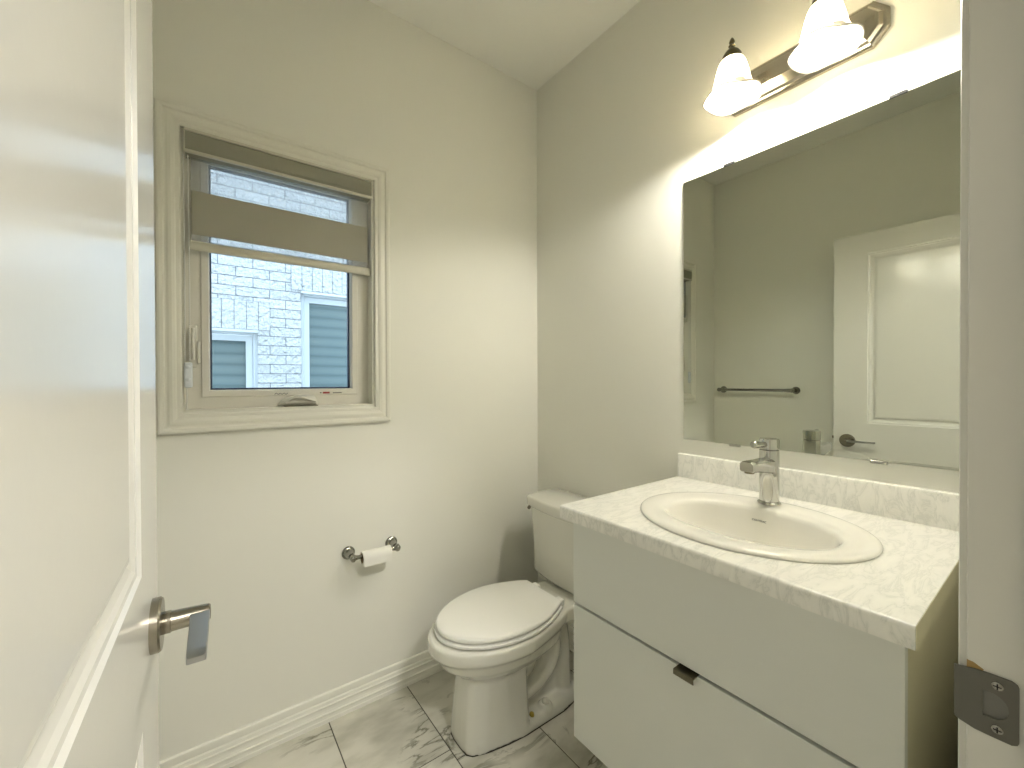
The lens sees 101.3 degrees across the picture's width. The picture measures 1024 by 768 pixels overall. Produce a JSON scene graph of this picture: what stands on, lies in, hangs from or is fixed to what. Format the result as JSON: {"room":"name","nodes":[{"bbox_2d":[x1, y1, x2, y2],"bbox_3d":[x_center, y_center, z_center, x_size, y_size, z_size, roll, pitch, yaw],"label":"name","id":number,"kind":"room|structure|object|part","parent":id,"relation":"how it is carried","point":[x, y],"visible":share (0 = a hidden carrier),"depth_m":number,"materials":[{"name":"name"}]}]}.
{"room":"bathroom","nodes":[
{"label":"bathroom","id":0,"kind":"room"},
{"bbox_2d":[152,0,537,760],"bbox_3d":[-0.641,-0.127,1.710,2.175,2.740,0.200,0,1,-37],"label":"wall","id":1,"kind":"structure","parent":0,"point":[254,525],"depth_m":1.65,"materials":[{"name":"white paint"}]},
{"bbox_2d":[154,98,390,434],"bbox_3d":[-0.835,-0.352,1.546,0.717,1.006,0.210,0,1,-37],"label":"window","id":2,"kind":"structure","parent":1,"relation":"in","point":[169,117],"depth_m":1.38,"materials":[{"name":"white paint"}]},
{"bbox_3d":[-1.012,-0.122,1.344,0.024,0.115,0.026,0,0,-37],"label":"lock lever","id":3,"kind":"part","parent":2,"relation":"part of","materials":[{"name":"white plastic"}]},
{"bbox_3d":[-0.839,-0.355,1.549,0.585,0.873,0.090,0,0,-37],"label":"frame","id":4,"kind":"part","parent":2,"relation":"part of","materials":[{"name":"white plastic"}]},
{"bbox_2d":[182,127,372,409],"bbox_3d":[-0.789,-0.355,1.480,0.583,0.869,0.060,0,1,-37],"label":"zebra blind","id":5,"kind":"object","parent":2,"relation":"attached to","point":[214,216],"visible":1,"depth_m":1.44,"materials":[{"name":"beige fabric"}]},
{"bbox_3d":[-1.015,-0.385,1.300,0.005,0.655,0.005,0,0,-14],"label":"bead chain","id":6,"kind":"part","parent":5,"relation":"part of","materials":[{"name":"white plastic"}]},
{"bbox_3d":[-1.007,-0.385,1.308,0.005,0.655,0.005,0,0,31],"label":"bead chain","id":7,"kind":"part","parent":5,"relation":"part of","materials":[{"name":"white plastic"}]},
{"bbox_3d":[-0.775,-0.753,1.459,0.574,0.074,0.012,0,0,-37],"label":"cassette trim","id":8,"kind":"part","parent":5,"relation":"part of","materials":[{"name":"beige"}]},
{"bbox_3d":[-0.791,-0.441,1.493,0.560,0.031,0.018,0,0,-37],"label":"rail","id":9,"kind":"part","parent":5,"relation":"part of","materials":[{"name":"beige metal"}]},
{"bbox_3d":[-0.826,-0.356,1.531,0.500,0.797,0.054,0,0,-37],"label":"sash","id":10,"kind":"part","parent":2,"relation":"part of","materials":[{"name":"white plastic"}]},
{"bbox_3d":[-0.759,0.056,1.508,0.108,0.031,0.016,0,0,-35],"label":"crank handle","id":11,"kind":"part","parent":2,"relation":"part of","materials":[{"name":"white plastic"}]},
{"bbox_2d":[159,650,443,767],"bbox_3d":[-0.571,1.192,1.631,1.737,0.104,0.019,0,1,-37],"label":"baseboard","id":12,"kind":"structure","parent":1,"relation":"attached to","point":[228,750],"depth_m":1.50,"materials":[{"name":"white paint"}]},
{"bbox_2d":[342,536,400,562],"bbox_3d":[-0.533,0.642,1.617,0.217,0.049,0.082,0,1,-37],"label":"toilet paper holder","id":13,"kind":"object","parent":1,"relation":"attached to","point":[348,552],"visible":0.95,"depth_m":1.59,"materials":[{"name":"silver metal"}]},
{"bbox_3d":[-0.601,0.642,1.568,0.049,0.049,0.081,0,0,-37],"label":"post","id":14,"kind":"part","parent":13,"relation":"part of","materials":[{"name":"silver metal"}]},
{"bbox_2d":[351,554,357,562],"bbox_3d":[-0.581,0.642,1.549,0.022,0.029,0.029,0,0,-37],"label":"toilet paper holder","id":15,"kind":"object","parent":13,"relation":"attached to","point":[354,557],"depth_m":1.54,"materials":[{"name":"silver metal"}]},
{"bbox_2d":[360,545,392,567],"bbox_3d":[-0.516,0.651,1.597,0.109,0.050,0.049,0,1,-37],"label":"toilet paper roll","id":16,"kind":"object","parent":13,"relation":"on","point":[371,557],"visible":0.91,"depth_m":1.58,"materials":[{"name":"white paper"}]},
{"bbox_3d":[-0.466,0.641,1.668,0.049,0.049,0.081,0,0,-37],"label":"post","id":17,"kind":"part","parent":13,"relation":"part of","materials":[{"name":"silver metal"}]},
{"bbox_2d":[393,544,399,550],"bbox_3d":[-0.454,0.641,1.643,0.022,0.029,0.029,0,0,-37],"label":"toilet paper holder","id":18,"kind":"object","parent":13,"relation":"attached to","point":[396,547],"depth_m":1.64,"materials":[{"name":"silver metal"}]},
{"bbox_2d":[230,650,607,767],"bbox_3d":[0.398,1.281,0.149,4.000,0.060,3.555,0,1,-37],"label":"floor","id":19,"kind":"structure","parent":0,"point":[410,726],"depth_m":1.46,"materials":[{"name":"tile"}]},
{"bbox_2d":[427,488,586,756],"bbox_3d":[0.041,0.873,1.614,0.768,0.738,0.474,0,1,-37],"label":"toilet","id":20,"kind":"object","parent":19,"relation":"on","point":[506,645],"visible":0.94,"depth_m":1.48,"materials":[{"name":"white ceramic"}]},
{"bbox_3d":[-0.060,0.850,1.540,0.466,0.014,0.354,0,0,-37],"label":"seat","id":21,"kind":"part","parent":20,"relation":"part of","materials":[{"name":"white plastic"}]},
{"bbox_3d":[-0.058,0.831,1.541,0.458,0.023,0.342,0,0,-37],"label":"lid","id":22,"kind":"part","parent":20,"relation":"part of","materials":[{"name":"white plastic"}]},
{"bbox_3d":[0.039,1.049,1.614,0.762,0.385,0.369,0,0,-37],"label":"bowl","id":23,"kind":"part","parent":20,"relation":"part of","materials":[{"name":"white ceramic"}]},
{"bbox_3d":[0.271,0.702,1.785,0.192,0.304,0.450,0,0,-37],"label":"tank","id":24,"kind":"part","parent":20,"relation":"part of","materials":[{"name":"white ceramic"}]},
{"bbox_3d":[0.263,0.526,1.778,0.211,0.048,0.474,0,0,-37],"label":"tank lid","id":25,"kind":"part","parent":20,"relation":"part of","materials":[{"name":"white ceramic"}]},
{"bbox_2d":[368,0,640,90],"bbox_3d":[-0.137,-1.543,1.016,2.015,0.100,1.905,0,1,-37],"label":"ceiling","id":26,"kind":"structure","parent":0,"point":[530,42],"depth_m":1.76,"materials":[{"name":"white paint"}]},
{"bbox_2d":[537,0,960,626],"bbox_3d":[0.687,-0.130,1.511,0.120,2.740,1.705,0,1,-37],"label":"wall","id":27,"kind":"structure","parent":0,"point":[622,127],"depth_m":1.63,"materials":[{"name":"white paint"}]},
{"bbox_2d":[568,623,573,651],"bbox_3d":[0.594,1.189,1.535,0.019,0.104,1.565,0,1,-37],"label":"baseboard","id":28,"kind":"structure","parent":27,"relation":"attached to","point":[570,627],"depth_m":1.96,"materials":[{"name":"white paint"}]},
{"bbox_2d":[573,523,958,767],"bbox_3d":[0.594,0.672,1.053,0.586,0.604,0.680,0,1,-37],"label":"vanity cabinet","id":29,"kind":"object","parent":27,"relation":"attached to","point":[677,664],"visible":0.62,"depth_m":0.83,"materials":[{"name":"beige laminate"}]},
{"bbox_3d":[0.369,0.614,0.889,0.029,0.012,0.045,0,0,-37],"label":"edge pull","id":30,"kind":"part","parent":29,"relation":"part of","materials":[{"name":"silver metal"}]},
{"bbox_3d":[0.381,0.792,0.895,0.018,0.368,0.680,0,0,-37],"label":"drawer","id":31,"kind":"part","parent":29,"relation":"part of","materials":[{"name":"white laminate"}]},
{"bbox_2d":[560,453,958,650],"bbox_3d":[0.586,0.310,1.052,0.596,0.118,0.721,0,1,-37],"label":"countertop","id":32,"kind":"structure","parent":29,"relation":"on","point":[895,596],"depth_m":0.89,"materials":[{"name":"stone"}]},
{"bbox_2d":[640,492,883,563],"bbox_3d":[0.569,0.397,1.026,0.438,0.146,0.512,0,1,-37],"label":"sink","id":33,"kind":"object","parent":32,"relation":"in","point":[732,522],"visible":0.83,"depth_m":1.04,"materials":[{"name":"white ceramic"}]},
{"bbox_2d":[740,438,781,505],"bbox_3d":[0.655,0.235,1.107,0.160,0.177,0.057,0,1,-37],"label":"faucet","id":34,"kind":"object","parent":33,"relation":"on","point":[767,465],"visible":1,"depth_m":1.11,"materials":[{"name":"silver metal"}]},
{"bbox_3d":[0.644,0.218,1.098,0.131,0.044,0.041,0,0,-37],"label":"spout","id":35,"kind":"part","parent":34,"relation":"part of","materials":[{"name":"silver metal"}]},
{"bbox_3d":[0.658,0.160,1.115,0.060,0.021,0.019,0,0,-30],"label":"lever","id":36,"kind":"part","parent":34,"relation":"part of","materials":[{"name":"silver metal"}]},
{"bbox_2d":[703,0,890,116],"bbox_3d":[0.738,-0.921,1.152,0.216,0.183,0.414,0,1,-37],"label":"vanity light","id":37,"kind":"object","parent":27,"relation":"attached to","point":[831,37],"visible":1,"depth_m":1.11,"materials":[{"name":"white glass"}]},
{"bbox_3d":[0.644,-0.898,1.229,0.053,0.085,0.053,0,0,-37],"label":"bulb","id":38,"kind":"part","parent":37,"relation":"part of","materials":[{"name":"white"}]},
{"bbox_3d":[0.644,-0.888,1.229,0.155,0.116,0.155,0,0,-37],"label":"lamp shade","id":39,"kind":"part","parent":37,"relation":"part of","materials":[{"name":"white glass"}]},
{"bbox_3d":[0.779,-0.897,1.047,0.053,0.085,0.053,0,0,-37],"label":"bulb","id":40,"kind":"part","parent":37,"relation":"part of","materials":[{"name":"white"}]},
{"bbox_3d":[0.779,-0.888,1.047,0.155,0.116,0.155,0,0,-37],"label":"lamp shade","id":41,"kind":"part","parent":37,"relation":"part of","materials":[{"name":"white glass"}]},
{"bbox_2d":[678,453,958,531],"bbox_3d":[0.818,0.291,1.224,0.018,0.083,0.720,0,0,-37],"label":"backsplash","id":42,"kind":"structure","parent":27,"relation":"attached to","point":[929,507],"depth_m":1.11,"materials":[{"name":"stone"}]},
{"bbox_2d":[684,70,960,470],"bbox_3d":[0.835,-0.258,1.203,0.007,0.924,0.740,0,1,-37],"label":"wall mirror","id":43,"kind":"object","parent":27,"relation":"attached to","point":[822,264],"visible":0.97,"depth_m":1.14,"materials":[{"name":"silver mirror"}]},
{"bbox_3d":[0.401,-0.120,0.308,1.775,2.740,0.115,0,1,-37],"label":"wall","id":44,"kind":"structure","parent":0,"visible":0},
{"bbox_2d":[0,0,210,767],"bbox_3d":[-0.332,0.233,0.311,0.165,2.022,0.740,0,0,-35],"label":"door","id":45,"kind":"structure","parent":44,"relation":"in","point":[84,622],"depth_m":0.30,"materials":[{"name":"white paint"}]},
{"bbox_3d":[-0.482,0.327,0.570,0.012,0.070,0.070,0,0,-35],"label":"handle","id":46,"kind":"part","parent":45,"relation":"part of","materials":[{"name":"silver metal"}]},
{"bbox_3d":[-0.409,0.325,0.547,0.023,0.010,0.128,0,0,-35],"label":"lever","id":47,"kind":"part","parent":45,"relation":"part of","materials":[{"name":"silver metal"}]},
{"bbox_2d":[954,0,1023,767],"bbox_3d":[0.195,0.198,0.162,0.859,2.108,0.126,0,1,-37],"label":"door frame","id":48,"kind":"structure","parent":44,"relation":"attached to","point":[989,690],"depth_m":0.41,"materials":[{"name":"white paint"}]},
{"bbox_3d":[0.465,0.313,0.413,0.004,0.061,0.043,0,0,-33],"label":"strike plate","id":49,"kind":"part","parent":48,"relation":"part of","materials":[{"name":"silver metal"}]},
{"label":"outside","id":50,"kind":"structure","parent":0,"visible":0},
{"bbox_3d":[-1.736,1.609,3.611,8.500,0.150,4.145,0,1,-37],"label":"ground","id":51,"kind":"structure","parent":50,"visible":0},
{"bbox_2d":[211,169,346,387],"bbox_3d":[-1.861,-1.367,3.743,8.500,5.800,0.262,0,1,-37],"label":"brick house","id":52,"kind":"structure","parent":51,"relation":"on","point":[274,324],"depth_m":3.52,"materials":[{"name":"grey brick"}]},
{"bbox_3d":[-2.532,0.127,3.227,0.865,1.005,0.010,0,0,-37],"label":"neighbour pane","id":53,"kind":"part","parent":52,"relation":"part of","materials":[{"name":"clear glass"}]},
{"bbox_3d":[-2.528,0.131,3.221,0.917,1.049,0.055,0,0,-37],"label":"neighbour sash","id":54,"kind":"part","parent":52,"relation":"part of","materials":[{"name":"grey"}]},
{"bbox_3d":[-1.538,-0.260,3.955,0.777,1.014,0.055,0,0,-37],"label":"neighbour sash","id":55,"kind":"part","parent":52,"relation":"part of","materials":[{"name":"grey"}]},
{"bbox_3d":[-1.543,-0.264,3.961,0.725,0.970,0.010,0,0,-37],"label":"neighbour pane","id":56,"kind":"part","parent":52,"relation":"part of","materials":[{"name":"clear glass"}]}
]}

